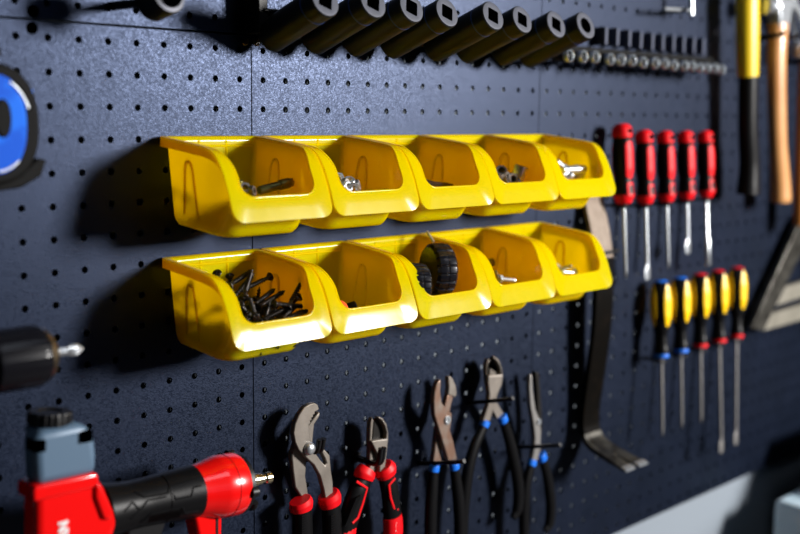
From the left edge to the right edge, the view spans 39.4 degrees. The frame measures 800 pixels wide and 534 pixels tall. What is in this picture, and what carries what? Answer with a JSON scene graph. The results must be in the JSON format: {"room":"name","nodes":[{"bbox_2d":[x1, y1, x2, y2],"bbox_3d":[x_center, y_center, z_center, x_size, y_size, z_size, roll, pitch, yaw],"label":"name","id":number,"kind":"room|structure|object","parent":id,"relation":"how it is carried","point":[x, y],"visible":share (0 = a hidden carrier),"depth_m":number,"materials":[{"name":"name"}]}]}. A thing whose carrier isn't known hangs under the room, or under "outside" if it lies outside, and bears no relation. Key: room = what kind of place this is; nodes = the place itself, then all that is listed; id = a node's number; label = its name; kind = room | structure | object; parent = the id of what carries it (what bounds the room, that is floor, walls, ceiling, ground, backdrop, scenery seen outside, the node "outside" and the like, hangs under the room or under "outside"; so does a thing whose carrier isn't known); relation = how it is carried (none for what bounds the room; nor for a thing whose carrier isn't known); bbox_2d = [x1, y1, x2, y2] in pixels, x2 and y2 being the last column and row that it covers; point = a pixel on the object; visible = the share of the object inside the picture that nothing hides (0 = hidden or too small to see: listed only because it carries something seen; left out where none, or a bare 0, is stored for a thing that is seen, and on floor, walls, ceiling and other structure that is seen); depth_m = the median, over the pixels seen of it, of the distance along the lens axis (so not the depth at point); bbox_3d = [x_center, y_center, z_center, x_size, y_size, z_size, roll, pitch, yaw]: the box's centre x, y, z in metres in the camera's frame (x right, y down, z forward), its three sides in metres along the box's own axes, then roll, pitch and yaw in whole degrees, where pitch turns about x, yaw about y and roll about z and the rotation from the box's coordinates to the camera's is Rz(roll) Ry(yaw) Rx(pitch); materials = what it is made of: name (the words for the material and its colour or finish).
{"room":"garage","nodes":[
{"label":"garage","id":0,"kind":"room"},
{"bbox_2d":[0,0,799,533],"bbox_3d":[0.234,0.002,1.460,0.100,2.700,3.800,8,11,44],"label":"wall","id":1,"kind":"structure","parent":0,"point":[746,504],"depth_m":1.63,"materials":[{"name":"grey metal"}]},
{"bbox_2d":[0,0,244,34],"bbox_3d":[-0.277,-0.272,0.819,0.014,0.176,0.405,8,11,44],"label":"pegboard panel","id":2,"kind":"object","parent":1,"relation":"attached to","point":[230,14],"visible":0.77,"depth_m":0.89,"materials":[{"name":"metal"}]},
{"bbox_2d":[27,5,38,16],"bbox_3d":[-0.271,-0.189,0.826,0.001,0.009,0.009,8,11,44],"label":"plug","id":3,"kind":"object","parent":2,"relation":"attached to","point":[32,10],"visible":1,"depth_m":0.83,"materials":[{"name":"black"}]},
{"bbox_2d":[109,0,136,9],"bbox_3d":[-0.203,-0.201,0.853,0.060,0.007,0.007,8,11,44],"label":"hook","id":4,"kind":"object","parent":2,"relation":"attached to","point":[121,4],"visible":0.62,"depth_m":0.86,"materials":[{"name":"black plastic"}]},
{"bbox_2d":[135,0,184,21],"bbox_3d":[-0.179,-0.200,0.829,0.031,0.034,0.031,8,11,44],"label":"socket","id":5,"kind":"object","parent":4,"relation":"hanging from","point":[152,10],"visible":1,"depth_m":0.82,"materials":[{"name":"black metal"}]},
{"bbox_2d":[0,18,253,533],"bbox_3d":[-0.281,0.118,0.872,0.014,0.608,0.405,8,11,44],"label":"pegboard panel","id":6,"kind":"object","parent":1,"relation":"attached to","point":[31,54],"visible":0.7,"depth_m":0.90,"materials":[{"name":"metal"}]},
{"bbox_2d":[26,22,37,33],"bbox_3d":[-0.272,-0.177,0.827,0.001,0.009,0.009,8,11,44],"label":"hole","id":7,"kind":"object","parent":6,"relation":"attached to","point":[31,27],"visible":1,"depth_m":0.83,"materials":[{"name":"black"}]},
{"bbox_2d":[160,135,331,236],"bbox_3d":[-0.126,-0.067,0.917,0.102,0.079,0.101,8,11,44],"label":"storage bin","id":8,"kind":"object","parent":6,"relation":"attached to","point":[209,197],"visible":1,"depth_m":0.90,"materials":[{"name":"yellow plastic"}]},
{"bbox_2d":[257,178,294,193],"bbox_3d":[-0.103,-0.067,0.927,0.034,0.013,0.009,-6,10,-40],"label":"bolt","id":9,"kind":"object","parent":8,"relation":"in","point":[285,183],"visible":1,"depth_m":0.93,"materials":[{"name":"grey metal"}]},
{"bbox_2d":[162,249,331,360],"bbox_3d":[-0.127,0.032,0.930,0.102,0.079,0.101,8,11,44],"label":"storage bin","id":10,"kind":"object","parent":6,"relation":"attached to","point":[209,319],"visible":0.95,"depth_m":0.92,"materials":[{"name":"yellow plastic"}]},
{"bbox_2d":[234,274,253,296],"bbox_3d":[-0.131,0.018,0.926,0.008,0.022,0.036,4,8,23],"label":"screw","id":11,"kind":"object","parent":10,"relation":"in","point":[237,292],"visible":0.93,"depth_m":0.92,"materials":[{"name":"grey metal"}]},
{"bbox_2d":[226,269,252,288],"bbox_3d":[-0.132,0.010,0.924,0.008,0.013,0.040,4,9,25],"label":"screw","id":12,"kind":"object","parent":11,"relation":"on","point":[238,279],"visible":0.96,"depth_m":0.92,"materials":[{"name":"grey metal"}]},
{"bbox_2d":[239,270,253,300],"bbox_3d":[-0.126,0.015,0.917,0.008,0.021,0.036,1,8,0],"label":"screw","id":13,"kind":"object","parent":10,"relation":"in","point":[243,296],"visible":1,"depth_m":0.91,"materials":[{"name":"grey metal"}]},
{"bbox_2d":[247,297,259,321],"bbox_3d":[-0.120,0.035,0.910,0.008,0.015,0.039,-1,8,-15],"label":"screw","id":14,"kind":"object","parent":10,"relation":"in","point":[251,306],"visible":0.97,"depth_m":0.90,"materials":[{"name":"grey metal"}]},
{"bbox_2d":[241,272,273,292],"bbox_3d":[-0.122,0.013,0.939,0.008,0.014,0.039,7,10,38],"label":"screw","id":15,"kind":"object","parent":10,"relation":"in","point":[269,276],"visible":0.8,"depth_m":0.94,"materials":[{"name":"grey metal"}]},
{"bbox_2d":[247,288,275,309],"bbox_3d":[-0.114,0.027,0.930,0.008,0.015,0.039,4,9,26],"label":"screw","id":16,"kind":"object","parent":10,"relation":"in","point":[267,294],"visible":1,"depth_m":0.93,"materials":[{"name":"grey metal"}]},
{"bbox_2d":[255,290,285,311],"bbox_3d":[-0.107,0.028,0.932,0.008,0.014,0.040,5,9,30],"label":"screw","id":17,"kind":"object","parent":10,"relation":"in","point":[258,306],"visible":1,"depth_m":0.93,"materials":[{"name":"grey metal"}]},
{"bbox_2d":[270,299,302,308],"bbox_3d":[-0.092,0.031,0.929,0.008,0.012,0.040,7,10,39],"label":"screw","id":18,"kind":"object","parent":10,"relation":"in","point":[273,303],"visible":1,"depth_m":0.92,"materials":[{"name":"grey metal"}]},
{"bbox_2d":[285,283,300,310],"bbox_3d":[-0.088,0.022,0.939,0.008,0.027,0.033,4,8,21],"label":"screw","id":19,"kind":"object","parent":10,"relation":"in","point":[293,297],"visible":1,"depth_m":0.94,"materials":[{"name":"grey metal"}]},
{"bbox_2d":[242,500,257,513],"bbox_3d":[-0.147,0.204,0.970,0.058,0.012,0.019,8,11,44],"label":"hook","id":20,"kind":"object","parent":6,"relation":"attached to","point":[254,506],"visible":0.12,"depth_m":0.95,"materials":[{"name":"black plastic"}]},
{"bbox_2d":[18,406,273,533],"bbox_3d":[-0.190,0.202,0.874,0.058,0.220,0.228,8,11,44],"label":"air nailer","id":21,"kind":"object","parent":20,"relation":"hanging from","point":[62,494],"visible":1,"depth_m":0.81,"materials":[{"name":"red plastic"}]},
{"bbox_2d":[245,0,541,52],"bbox_3d":[0.010,-0.307,1.105,0.014,0.176,0.405,8,11,44],"label":"pegboard panel","id":22,"kind":"object","parent":1,"relation":"attached to","point":[533,8],"visible":0.06,"depth_m":1.18,"materials":[{"name":"metal"}]},
{"bbox_2d":[245,0,423,46],"bbox_3d":[0.011,-0.235,1.083,0.026,0.049,0.385,8,11,44],"label":"rail","id":23,"kind":"object","parent":22,"relation":"attached to","point":[256,11],"visible":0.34,"depth_m":0.95,"materials":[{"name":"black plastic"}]},
{"bbox_2d":[257,0,337,51],"bbox_3d":[-0.086,-0.207,0.934,0.081,0.052,0.030,8,11,44],"label":"socket","id":24,"kind":"object","parent":23,"relation":"on","point":[294,20],"visible":1,"depth_m":0.92,"materials":[{"name":"black metal"}]},
{"bbox_2d":[301,0,384,53],"bbox_3d":[-0.050,-0.212,0.966,0.086,0.054,0.030,8,11,44],"label":"socket","id":25,"kind":"object","parent":23,"relation":"on","point":[352,16],"visible":0.94,"depth_m":0.95,"materials":[{"name":"black metal"}]},
{"bbox_2d":[342,0,422,56],"bbox_3d":[-0.017,-0.216,1.001,0.084,0.053,0.029,8,11,44],"label":"socket","id":26,"kind":"object","parent":23,"relation":"on","point":[399,16],"visible":0.94,"depth_m":0.98,"materials":[{"name":"black metal"}]},
{"bbox_2d":[380,0,457,58],"bbox_3d":[0.017,-0.220,1.035,0.082,0.053,0.029,8,11,44],"label":"socket","id":27,"kind":"object","parent":23,"relation":"on","point":[439,16],"visible":0.94,"depth_m":1.02,"materials":[{"name":"black metal"}]},
{"bbox_2d":[424,2,502,61],"bbox_3d":[0.060,-0.226,1.077,0.085,0.054,0.030,8,11,44],"label":"socket","id":28,"kind":"object","parent":23,"relation":"on","point":[485,19],"visible":0.96,"depth_m":1.06,"materials":[{"name":"black metal"}]},
{"bbox_2d":[457,6,530,62],"bbox_3d":[0.092,-0.230,1.109,0.084,0.053,0.029,8,11,44],"label":"socket","id":29,"kind":"object","parent":23,"relation":"on","point":[516,21],"visible":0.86,"depth_m":1.09,"materials":[{"name":"black"}]},
{"bbox_2d":[492,11,564,65],"bbox_3d":[0.131,-0.234,1.150,0.082,0.053,0.030,8,11,44],"label":"socket","id":30,"kind":"object","parent":23,"relation":"on","point":[548,28],"visible":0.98,"depth_m":1.13,"materials":[{"name":"black"}]},
{"bbox_2d":[520,12,593,67],"bbox_3d":[0.164,-0.239,1.179,0.087,0.056,0.030,8,11,44],"label":"socket","id":31,"kind":"object","parent":23,"relation":"on","point":[579,28],"visible":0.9,"depth_m":1.16,"materials":[{"name":"black"}]},
{"bbox_2d":[251,37,539,533],"bbox_3d":[0.006,0.083,1.158,0.014,0.608,0.405,8,11,44],"label":"pegboard panel","id":32,"kind":"object","parent":1,"relation":"attached to","point":[271,399],"visible":0.59,"depth_m":1.13,"materials":[{"name":"metal"}]},
{"bbox_2d":[314,437,325,454],"bbox_3d":[-0.084,0.167,1.046,0.035,0.020,0.011,8,11,44],"label":"hook","id":33,"kind":"object","parent":32,"relation":"attached to","point":[320,442],"visible":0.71,"depth_m":1.03,"materials":[{"name":"black plastic"}]},
{"bbox_2d":[288,402,341,533],"bbox_3d":[-0.078,0.210,1.047,0.020,0.173,0.062,8,11,44],"label":"pliers","id":34,"kind":"object","parent":33,"relation":"hanging from","point":[302,449],"visible":1,"depth_m":1.03,"materials":[{"name":"metal"}]},
{"bbox_2d":[261,241,417,343],"bbox_3d":[-0.054,0.023,1.003,0.102,0.079,0.101,8,11,44],"label":"storage bin","id":35,"kind":"object","parent":32,"relation":"attached to","point":[378,282],"visible":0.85,"depth_m":1.01,"materials":[{"name":"yellow plastic"}]},
{"bbox_2d":[262,135,418,228],"bbox_3d":[-0.053,-0.076,0.989,0.102,0.079,0.101,8,11,44],"label":"storage bin","id":36,"kind":"object","parent":32,"relation":"attached to","point":[383,171],"visible":0.78,"depth_m":0.99,"materials":[{"name":"yellow plastic"}]},
{"bbox_2d":[352,446,386,466],"bbox_3d":[-0.030,0.185,1.098,0.042,0.024,0.010,8,11,44],"label":"hook","id":37,"kind":"object","parent":32,"relation":"attached to","point":[356,457],"visible":1,"depth_m":1.09,"materials":[{"name":"black metal"}]},
{"bbox_2d":[341,416,402,533],"bbox_3d":[-0.031,0.226,1.096,0.020,0.160,0.094,8,11,43],"label":"cutter","id":38,"kind":"object","parent":37,"relation":"hanging from","point":[357,493],"visible":0.99,"depth_m":1.10,"materials":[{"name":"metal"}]},
{"bbox_2d":[347,233,491,328],"bbox_3d":[0.018,0.014,1.075,0.102,0.079,0.101,8,11,44],"label":"storage bin","id":39,"kind":"object","parent":32,"relation":"attached to","point":[471,293],"depth_m":1.07,"materials":[{"name":"yellow plastic"}]},
{"bbox_2d":[347,135,493,221],"bbox_3d":[0.019,-0.085,1.062,0.102,0.079,0.101,8,11,44],"label":"storage bin","id":40,"kind":"object","parent":32,"relation":"attached to","point":[459,164],"visible":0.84,"depth_m":1.06,"materials":[{"name":"yellow plastic"}]},
{"bbox_2d":[417,459,465,465],"bbox_3d":[0.042,0.202,1.157,0.067,0.022,0.005,8,11,44],"label":"hook","id":41,"kind":"object","parent":32,"relation":"attached to","point":[462,461],"visible":1,"depth_m":1.15,"materials":[{"name":"black metal"}]},
{"bbox_2d":[424,375,464,533],"bbox_3d":[0.048,0.226,1.179,0.015,0.225,0.062,8,11,44],"label":"pliers","id":42,"kind":"object","parent":41,"relation":"hanging from","point":[442,439],"visible":0.95,"depth_m":1.17,"materials":[{"name":"metal"}]},
{"bbox_2d":[420,227,555,315],"bbox_3d":[0.090,0.005,1.146,0.102,0.079,0.101,8,11,44],"label":"storage bin","id":43,"kind":"object","parent":32,"relation":"attached to","point":[520,258],"visible":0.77,"depth_m":1.16,"materials":[{"name":"yellow plastic"}]},
{"bbox_2d":[466,396,514,404],"bbox_3d":[0.096,0.144,1.203,0.067,0.022,0.005,8,11,44],"label":"hook","id":44,"kind":"object","parent":32,"relation":"attached to","point":[496,400],"visible":1,"depth_m":1.20,"materials":[{"name":"black metal"}]},
{"bbox_2d":[461,356,523,533],"bbox_3d":[0.101,0.214,1.231,0.015,0.238,0.110,8,11,44],"label":"cutter","id":45,"kind":"object","parent":44,"relation":"hanging from","point":[492,369],"visible":1,"depth_m":1.22,"materials":[{"name":"metal"}]},
{"bbox_2d":[425,134,558,215],"bbox_3d":[0.091,-0.094,1.133,0.102,0.079,0.101,8,11,44],"label":"storage bin","id":46,"kind":"object","parent":32,"relation":"attached to","point":[539,183],"visible":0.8,"depth_m":1.13,"materials":[{"name":"yellow plastic"}]},
{"bbox_2d":[512,164,527,181],"bbox_3d":[0.122,-0.096,1.148,0.018,0.019,0.014,3,8,14],"label":"coupler","id":47,"kind":"object","parent":46,"relation":"in","point":[520,170],"visible":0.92,"depth_m":1.14,"materials":[{"name":"metal"}]},
{"bbox_2d":[516,443,561,448],"bbox_3d":[0.155,0.203,1.270,0.069,0.022,0.005,8,11,44],"label":"hook","id":48,"kind":"object","parent":32,"relation":"attached to","point":[554,445],"visible":0.94,"depth_m":1.26,"materials":[{"name":"black metal"}]},
{"bbox_2d":[519,371,555,533],"bbox_3d":[0.160,0.236,1.294,0.013,0.237,0.065,8,11,44],"label":"pliers","id":49,"kind":"object","parent":48,"relation":"hanging from","point":[533,403],"visible":1,"depth_m":1.28,"materials":[{"name":"grey metal"}]},
{"bbox_2d":[485,222,611,304],"bbox_3d":[0.161,-0.004,1.218,0.102,0.079,0.101,8,11,44],"label":"storage bin","id":50,"kind":"object","parent":32,"relation":"attached to","point":[564,246],"visible":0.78,"depth_m":1.23,"materials":[{"name":"yellow plastic"}]},
{"bbox_2d":[487,134,615,210],"bbox_3d":[0.163,-0.103,1.204,0.102,0.079,0.101,8,11,44],"label":"storage bin","id":51,"kind":"object","parent":32,"relation":"attached to","point":[598,181],"visible":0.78,"depth_m":1.20,"materials":[{"name":"yellow plastic"}]},
{"bbox_2d":[561,164,586,173],"bbox_3d":[0.187,-0.105,1.206,0.035,0.010,0.010,-5,10,-38],"label":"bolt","id":52,"kind":"object","parent":51,"relation":"in","point":[575,169],"visible":0.94,"depth_m":1.20,"materials":[{"name":"metal"}]},
{"bbox_2d":[529,59,721,533],"bbox_3d":[0.293,0.047,1.444,0.014,0.608,0.405,8,11,44],"label":"pegboard panel","id":53,"kind":"object","parent":1,"relation":"attached to","point":[689,454],"visible":0.61,"depth_m":1.43,"materials":[{"name":"metal"}]},
{"bbox_2d":[604,248,619,254],"bbox_3d":[0.238,-0.019,1.343,0.037,0.004,0.049,8,11,44],"label":"hook","id":54,"kind":"object","parent":53,"relation":"attached to","point":[613,250],"visible":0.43,"depth_m":1.34,"materials":[{"name":"black metal"}]},
{"bbox_2d":[579,197,647,471],"bbox_3d":[0.256,0.073,1.334,0.080,0.327,0.047,8,11,44],"label":"bar","id":55,"kind":"object","parent":54,"relation":"hanging from","point":[592,437],"visible":0.83,"depth_m":1.35,"materials":[{"name":"metal"}]},
{"bbox_2d":[605,204,629,207],"bbox_3d":[0.262,-0.074,1.358,0.038,0.002,0.014,8,11,44],"label":"hook","id":56,"kind":"object","parent":53,"relation":"attached to","point":[606,205],"visible":0.9,"depth_m":1.35,"materials":[{"name":"black metal"}]},
{"bbox_2d":[611,123,633,278],"bbox_3d":[0.268,-0.080,1.351,0.027,0.187,0.031,-3,9,-26],"label":"screwdriver","id":57,"kind":"object","parent":56,"relation":"hanging from","point":[622,157],"visible":0.91,"depth_m":1.34,"materials":[{"name":"red plastic"}]},
{"bbox_2d":[627,204,650,207],"bbox_3d":[0.295,-0.076,1.392,0.038,0.002,0.014,8,11,44],"label":"hook","id":58,"kind":"object","parent":53,"relation":"attached to","point":[630,205],"visible":0.88,"depth_m":1.39,"materials":[{"name":"black metal"}]},
{"bbox_2d":[634,129,654,279],"bbox_3d":[0.302,-0.077,1.385,0.028,0.185,0.024,4,9,25],"label":"screwdriver","id":59,"kind":"object","parent":58,"relation":"hanging from","point":[644,152],"visible":1,"depth_m":1.37,"materials":[{"name":"red plastic"}]},
{"bbox_2d":[638,356,666,362],"bbox_3d":[0.330,0.120,1.456,0.038,0.002,0.014,8,11,44],"label":"hook","id":60,"kind":"object","parent":53,"relation":"attached to","point":[645,357],"visible":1,"depth_m":1.46,"materials":[{"name":"black metal"}]},
{"bbox_2d":[649,280,671,435],"bbox_3d":[0.336,0.117,1.453,0.029,0.203,0.029,3,8,17],"label":"screwdriver","id":61,"kind":"object","parent":60,"relation":"hanging from","point":[660,300],"visible":1,"depth_m":1.44,"materials":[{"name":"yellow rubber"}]},
{"bbox_2d":[649,202,671,205],"bbox_3d":[0.329,-0.080,1.426,0.038,0.002,0.014,8,11,44],"label":"hook","id":62,"kind":"object","parent":53,"relation":"attached to","point":[653,203],"visible":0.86,"depth_m":1.42,"materials":[{"name":"black metal"}]},
{"bbox_2d":[656,130,675,267],"bbox_3d":[0.336,-0.086,1.419,0.024,0.174,0.028,-3,9,-26],"label":"screwdriver","id":63,"kind":"object","parent":62,"relation":"hanging from","point":[665,154],"visible":1,"depth_m":1.41,"materials":[{"name":"red plastic"}]},
{"bbox_2d":[669,351,686,356],"bbox_3d":[0.366,0.116,1.492,0.038,0.002,0.014,8,11,44],"label":"hook","id":64,"kind":"object","parent":53,"relation":"attached to","point":[670,352],"visible":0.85,"depth_m":1.48,"materials":[{"name":"black metal"}]},
{"bbox_2d":[670,276,690,427],"bbox_3d":[0.370,0.112,1.487,0.029,0.201,0.029,3,8,17],"label":"screwdriver","id":65,"kind":"object","parent":64,"relation":"hanging from","point":[680,286],"visible":0.93,"depth_m":1.47,"materials":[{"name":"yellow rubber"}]},
{"bbox_2d":[673,200,691,202],"bbox_3d":[0.364,-0.086,1.460,0.038,0.002,0.014,8,11,44],"label":"hook","id":66,"kind":"object","parent":53,"relation":"attached to","point":[674,201],"visible":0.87,"depth_m":1.45,"materials":[{"name":"black metal"}]},
{"bbox_2d":[676,130,695,253],"bbox_3d":[0.370,-0.097,1.452,0.024,0.159,0.028,-3,9,-26],"label":"screwdriver","id":67,"kind":"object","parent":66,"relation":"hanging from","point":[685,154],"visible":1,"depth_m":1.44,"materials":[{"name":"red plastic"}]},
{"bbox_2d":[688,346,706,351],"bbox_3d":[0.401,0.112,1.527,0.038,0.002,0.014,8,11,44],"label":"hook","id":68,"kind":"object","parent":53,"relation":"attached to","point":[689,347],"visible":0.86,"depth_m":1.52,"materials":[{"name":"black metal"}]},
{"bbox_2d":[690,273,710,422],"bbox_3d":[0.405,0.109,1.522,0.029,0.204,0.029,3,8,17],"label":"screwdriver","id":69,"kind":"object","parent":68,"relation":"hanging from","point":[699,283],"visible":0.94,"depth_m":1.50,"materials":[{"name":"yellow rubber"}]},
{"bbox_2d":[692,198,710,200],"bbox_3d":[0.399,-0.090,1.494,0.038,0.002,0.014,8,11,44],"label":"hook","id":70,"kind":"object","parent":53,"relation":"attached to","point":[695,199],"visible":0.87,"depth_m":1.49,"materials":[{"name":"black metal"}]},
{"bbox_2d":[696,130,714,265],"bbox_3d":[0.405,-0.092,1.488,0.028,0.179,0.023,7,10,39],"label":"screwdriver","id":71,"kind":"object","parent":70,"relation":"hanging from","point":[705,160],"visible":1,"depth_m":1.48,"materials":[{"name":"red plastic"}]},
{"bbox_2d":[708,341,724,346],"bbox_3d":[0.437,0.107,1.562,0.038,0.002,0.014,8,11,44],"label":"hook","id":72,"kind":"object","parent":53,"relation":"attached to","point":[709,342],"visible":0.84,"depth_m":1.55,"materials":[{"name":"black metal"}]},
{"bbox_2d":[709,270,728,452],"bbox_3d":[0.441,0.131,1.559,0.034,0.256,0.030,5,9,29],"label":"screwdriver","id":73,"kind":"object","parent":72,"relation":"hanging from","point":[718,281],"visible":0.96,"depth_m":1.54,"materials":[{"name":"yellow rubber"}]},
{"bbox_2d":[541,0,725,64],"bbox_3d":[0.297,-0.343,1.391,0.014,0.176,0.405,8,11,44],"label":"pegboard panel","id":74,"kind":"object","parent":1,"relation":"attached to","point":[711,26],"visible":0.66,"depth_m":1.41,"materials":[{"name":"metal"}]},
{"bbox_2d":[571,27,712,62],"bbox_3d":[0.298,-0.267,1.370,0.030,0.044,0.356,8,11,44],"label":"rack","id":75,"kind":"object","parent":74,"relation":"attached to","point":[606,36],"visible":0.65,"depth_m":1.38,"materials":[{"name":"black metal"}]},
{"bbox_2d":[551,49,574,62],"bbox_3d":[0.177,-0.230,1.217,0.026,0.014,0.014,8,11,44],"label":"socket","id":76,"kind":"object","parent":75,"relation":"on","point":[567,56],"visible":0.84,"depth_m":1.21,"materials":[{"name":"silver metal"}]},
{"bbox_2d":[568,50,588,62],"bbox_3d":[0.195,-0.232,1.235,0.026,0.014,0.014,8,11,44],"label":"socket","id":77,"kind":"object","parent":75,"relation":"on","point":[582,56],"visible":0.83,"depth_m":1.23,"materials":[{"name":"silver metal"}]},
{"bbox_2d":[585,51,600,63],"bbox_3d":[0.211,-0.235,1.251,0.026,0.014,0.014,8,11,44],"label":"socket","id":78,"kind":"object","parent":75,"relation":"on","point":[594,56],"visible":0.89,"depth_m":1.24,"materials":[{"name":"silver metal"}]},
{"bbox_2d":[593,53,614,65],"bbox_3d":[0.232,-0.236,1.272,0.026,0.014,0.014,8,11,44],"label":"socket","id":79,"kind":"object","parent":75,"relation":"on","point":[608,59],"visible":0.91,"depth_m":1.27,"materials":[{"name":"silver metal"}]},
{"bbox_2d":[611,54,625,65],"bbox_3d":[0.247,-0.238,1.287,0.026,0.014,0.014,8,11,44],"label":"socket","id":80,"kind":"object","parent":75,"relation":"on","point":[620,59],"visible":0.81,"depth_m":1.28,"materials":[{"name":"silver metal"}]},
{"bbox_2d":[618,54,636,66],"bbox_3d":[0.263,-0.240,1.303,0.026,0.014,0.014,8,11,44],"label":"socket","id":81,"kind":"object","parent":75,"relation":"on","point":[631,60],"visible":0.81,"depth_m":1.30,"materials":[{"name":"silver metal"}]},
{"bbox_2d":[627,57,647,68],"bbox_3d":[0.279,-0.241,1.319,0.026,0.014,0.014,8,11,44],"label":"socket","id":82,"kind":"object","parent":75,"relation":"on","point":[642,62],"visible":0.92,"depth_m":1.31,"materials":[{"name":"silver metal"}]},
{"bbox_2d":[640,57,659,68],"bbox_3d":[0.298,-0.244,1.337,0.026,0.014,0.014,8,11,44],"label":"socket","id":83,"kind":"object","parent":75,"relation":"on","point":[653,63],"visible":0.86,"depth_m":1.33,"materials":[{"name":"silver metal"}]},
{"bbox_2d":[659,7,687,13],"bbox_3d":[0.344,-0.322,1.403,0.040,0.007,0.004,8,11,44],"label":"hook","id":84,"kind":"object","parent":74,"relation":"attached to","point":[686,8],"visible":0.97,"depth_m":1.40,"materials":[{"name":"black metal"}]},
{"bbox_2d":[662,0,693,15],"bbox_3d":[0.347,-0.328,1.390,0.007,0.027,0.067,8,11,44],"label":"sliding t-handle","id":85,"kind":"object","parent":84,"relation":"hanging from","point":[690,10],"visible":1,"depth_m":1.41,"materials":[{"name":"silver metal"}]},
{"bbox_3d":[0.462,-0.395,1.496,0.063,0.012,0.051,8,11,44],"label":"hook","id":86,"kind":"object","parent":74,"relation":"attached to","visible":0},
{"bbox_2d":[735,0,759,194],"bbox_3d":[0.471,-0.273,1.509,0.031,0.351,0.125,8,11,44],"label":"hammer","id":87,"kind":"object","parent":86,"relation":"hanging from","point":[747,12],"visible":1,"depth_m":1.50,"materials":[{"name":"yellow"}]},
{"bbox_2d":[701,71,799,494],"bbox_3d":[0.580,0.012,1.729,0.014,0.608,0.405,8,11,44],"label":"pegboard panel","id":88,"kind":"object","parent":1,"relation":"attached to","point":[753,452],"visible":0.65,"depth_m":1.67,"materials":[{"name":"metal"}]},
{"bbox_2d":[726,337,742,341],"bbox_3d":[0.472,0.103,1.598,0.038,0.002,0.014,8,11,44],"label":"hook","id":89,"kind":"object","parent":88,"relation":"attached to","point":[729,338],"visible":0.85,"depth_m":1.59,"materials":[{"name":"black metal"}]},
{"bbox_2d":[727,267,746,444],"bbox_3d":[0.478,0.125,1.593,0.030,0.252,0.040,-4,9,-28],"label":"screwdriver","id":90,"kind":"object","parent":89,"relation":"hanging from","point":[737,280],"visible":0.98,"depth_m":1.58,"materials":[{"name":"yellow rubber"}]},
{"bbox_2d":[723,0,799,74],"bbox_3d":[0.584,-0.378,1.676,0.014,0.176,0.405,8,11,44],"label":"pegboard panel","id":91,"kind":"object","parent":1,"relation":"attached to","point":[729,51],"visible":0.3,"depth_m":1.56,"materials":[{"name":"metal"}]},
{"bbox_2d":[759,30,799,42],"bbox_3d":[0.521,-0.323,1.566,0.063,0.012,0.051,8,11,44],"label":"hook","id":92,"kind":"object","parent":91,"relation":"attached to","point":[763,37],"visible":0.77,"depth_m":1.55,"materials":[{"name":"black metal"}]},
{"bbox_2d":[760,0,799,202],"bbox_3d":[0.534,-0.233,1.579,0.028,0.287,0.125,8,11,44],"label":"hammer","id":93,"kind":"object","parent":92,"relation":"hanging from","point":[780,13],"visible":0.97,"depth_m":1.56,"materials":[{"name":"brown wood"}]},
{"bbox_2d":[786,59,799,65],"bbox_3d":[0.585,-0.301,1.634,0.063,0.012,0.046,8,11,44],"label":"hook","id":94,"kind":"object","parent":91,"relation":"attached to","point":[792,61],"visible":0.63,"depth_m":1.62,"materials":[{"name":"black metal"}]},
{"bbox_2d":[787,40,799,225],"bbox_3d":[0.592,-0.195,1.644,0.025,0.271,0.082,8,11,44],"label":"hammer","id":95,"kind":"object","parent":94,"relation":"hanging from","point":[793,49],"visible":0.99,"depth_m":1.64,"materials":[{"name":"brown wood"}]},
{"bbox_3d":[1.185,1.568,0.415,3.200,0.100,4.600,8,11,44],"label":"floor","id":96,"kind":"structure","parent":0,"visible":0},
{"bbox_3d":[0.446,1.030,1.261,0.620,0.720,1.000,8,11,44],"label":"workbench","id":97,"kind":"object","parent":96,"relation":"on","visible":0},
{"bbox_3d":[0.570,0.520,1.614,0.177,0.200,0.220,8,11,44],"label":"case","id":98,"kind":"object","parent":97,"relation":"on","visible":0},
{"bbox_2d":[774,489,799,533],"bbox_3d":[0.612,0.384,1.692,0.056,0.106,0.088,8,11,44],"label":"plastic container","id":99,"kind":"object","parent":98,"relation":"on","point":[787,509],"visible":1,"depth_m":1.67,"materials":[{"name":"white plastic"}]},
{"bbox_3d":[0.672,-0.072,1.774,0.039,0.009,0.006,8,11,44],"label":"hook","id":100,"kind":"object","parent":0,"visible":0},
{"bbox_2d":[748,226,799,330],"bbox_3d":[0.604,0.009,1.720,0.012,0.206,0.262,8,11,44],"label":"square","id":101,"kind":"object","parent":100,"relation":"hanging from","point":[776,292],"visible":0.97,"depth_m":1.69,"materials":[{"name":"silver metal"}]},
{"bbox_3d":[-0.298,-0.144,0.760,0.067,0.011,0.026,8,11,44],"label":"hook","id":102,"kind":"object","parent":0,"visible":0},
{"bbox_2d":[0,63,44,190],"bbox_3d":[-0.285,-0.095,0.762,0.050,0.089,0.075,8,11,44],"label":"tape measure","id":103,"kind":"object","parent":102,"relation":"hanging from","point":[19,117],"visible":1,"depth_m":0.76,"materials":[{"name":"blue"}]},
{"bbox_3d":[-0.316,0.091,0.739,0.118,0.012,0.037,8,11,44],"label":"hook","id":104,"kind":"object","parent":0,"visible":0},
{"bbox_2d":[0,325,83,393],"bbox_3d":[-0.316,0.143,0.709,0.070,0.214,0.258,8,11,44],"label":"cordless drill","id":105,"kind":"object","parent":104,"relation":"hanging from","point":[30,355],"visible":1,"depth_m":0.74,"materials":[{"name":"black plastic"}]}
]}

